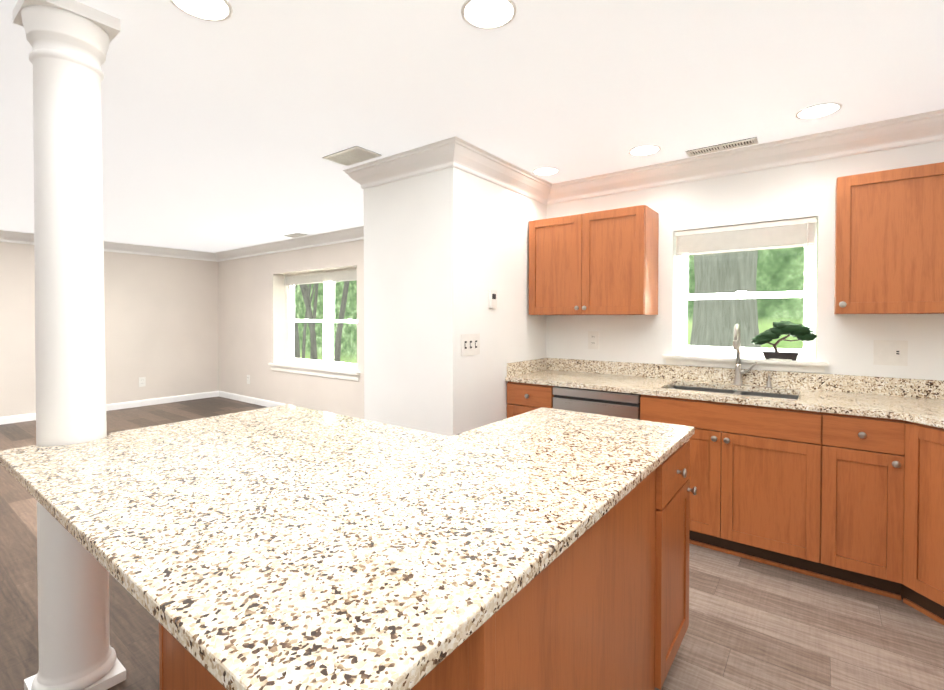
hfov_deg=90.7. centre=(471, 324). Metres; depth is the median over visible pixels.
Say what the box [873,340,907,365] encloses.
switch
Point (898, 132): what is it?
crown molding
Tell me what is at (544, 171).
recessed light
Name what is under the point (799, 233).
kitchen window
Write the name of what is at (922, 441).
base cabinet
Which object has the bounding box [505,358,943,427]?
countertop
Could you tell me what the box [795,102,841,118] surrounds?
recessed light
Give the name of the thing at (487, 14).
recessed light
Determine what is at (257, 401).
baseboard
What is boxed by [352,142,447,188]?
crown molding
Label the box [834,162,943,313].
upper cabinet
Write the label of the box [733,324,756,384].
faucet
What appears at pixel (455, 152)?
crown molding
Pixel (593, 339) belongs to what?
outlet
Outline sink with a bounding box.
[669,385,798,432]
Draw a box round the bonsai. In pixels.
[751,321,816,360]
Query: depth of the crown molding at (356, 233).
6.49 m
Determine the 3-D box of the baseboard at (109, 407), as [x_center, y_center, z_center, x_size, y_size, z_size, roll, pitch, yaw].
[-6.272,1.220,5.448,0.013,0.096,6.420,1,1,37]
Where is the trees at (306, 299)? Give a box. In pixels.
[294,279,349,361]
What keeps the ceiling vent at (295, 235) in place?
in the ceiling
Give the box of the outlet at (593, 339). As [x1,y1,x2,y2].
[588,331,598,348]
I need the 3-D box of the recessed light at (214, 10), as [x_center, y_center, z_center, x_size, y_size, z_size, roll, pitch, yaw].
[-0.940,-1.111,1.616,0.200,0.005,0.200,1,1,37]
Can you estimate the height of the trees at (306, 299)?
5.614 m
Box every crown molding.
[0,230,219,261]
[212,226,363,260]
[343,167,363,189]
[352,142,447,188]
[436,136,555,204]
[552,109,943,202]
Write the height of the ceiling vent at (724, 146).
0.008 m
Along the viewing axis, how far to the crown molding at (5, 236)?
6.98 m
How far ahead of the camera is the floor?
2.04 m
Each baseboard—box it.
[0,391,217,424]
[218,391,285,406]
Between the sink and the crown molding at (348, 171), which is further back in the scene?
the crown molding at (348, 171)
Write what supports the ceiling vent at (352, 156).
in the ceiling
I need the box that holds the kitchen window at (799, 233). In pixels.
[662,217,828,372]
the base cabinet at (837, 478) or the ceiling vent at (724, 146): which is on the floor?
the base cabinet at (837, 478)
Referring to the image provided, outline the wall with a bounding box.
[0,140,943,435]
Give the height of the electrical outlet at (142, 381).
0.142 m
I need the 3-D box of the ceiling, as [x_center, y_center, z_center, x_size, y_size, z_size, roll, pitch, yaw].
[-2.495,-1.179,2.543,9.940,0.100,6.890,1,1,37]
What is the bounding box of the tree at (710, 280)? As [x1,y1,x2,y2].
[690,247,760,347]
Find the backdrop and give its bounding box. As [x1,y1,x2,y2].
[687,239,817,359]
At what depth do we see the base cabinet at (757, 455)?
2.54 m
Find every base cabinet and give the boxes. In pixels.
[505,372,584,417]
[553,376,664,419]
[641,380,824,579]
[825,392,908,598]
[897,420,943,624]
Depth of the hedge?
14.07 m
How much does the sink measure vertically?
0.200 m
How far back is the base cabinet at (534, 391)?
3.38 m
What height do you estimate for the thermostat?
0.125 m
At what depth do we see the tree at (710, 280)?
8.54 m
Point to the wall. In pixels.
(434, 258)
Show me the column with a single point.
(69, 41)
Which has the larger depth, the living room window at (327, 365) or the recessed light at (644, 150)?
the living room window at (327, 365)
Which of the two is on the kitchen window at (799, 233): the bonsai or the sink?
the bonsai
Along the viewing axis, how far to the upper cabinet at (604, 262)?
3.36 m
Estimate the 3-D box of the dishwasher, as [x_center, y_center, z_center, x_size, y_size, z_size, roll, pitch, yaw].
[0.962,0.865,3.288,0.590,0.870,0.567,1,1,37]
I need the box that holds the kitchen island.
[159,432,696,689]
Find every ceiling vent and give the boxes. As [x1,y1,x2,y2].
[284,233,307,237]
[322,146,381,165]
[685,137,758,156]
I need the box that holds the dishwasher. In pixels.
[553,386,640,419]
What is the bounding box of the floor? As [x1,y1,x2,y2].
[0,396,943,689]
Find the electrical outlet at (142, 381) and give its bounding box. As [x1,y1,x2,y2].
[139,377,145,386]
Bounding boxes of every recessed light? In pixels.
[169,0,232,21]
[461,0,516,29]
[532,167,558,175]
[628,145,660,155]
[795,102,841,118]
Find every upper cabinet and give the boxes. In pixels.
[529,205,658,314]
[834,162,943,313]
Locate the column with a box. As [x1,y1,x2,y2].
[12,0,125,689]
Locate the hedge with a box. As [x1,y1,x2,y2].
[295,280,356,362]
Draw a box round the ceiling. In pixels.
[0,0,943,252]
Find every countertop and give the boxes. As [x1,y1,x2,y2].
[0,404,694,689]
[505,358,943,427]
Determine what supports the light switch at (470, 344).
attached to the wall
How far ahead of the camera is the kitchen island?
1.23 m
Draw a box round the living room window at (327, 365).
[268,268,359,380]
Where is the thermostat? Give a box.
[489,290,496,307]
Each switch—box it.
[461,333,479,355]
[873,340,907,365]
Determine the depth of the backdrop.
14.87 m
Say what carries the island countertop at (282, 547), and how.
on the kitchen island
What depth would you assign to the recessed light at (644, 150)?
3.03 m

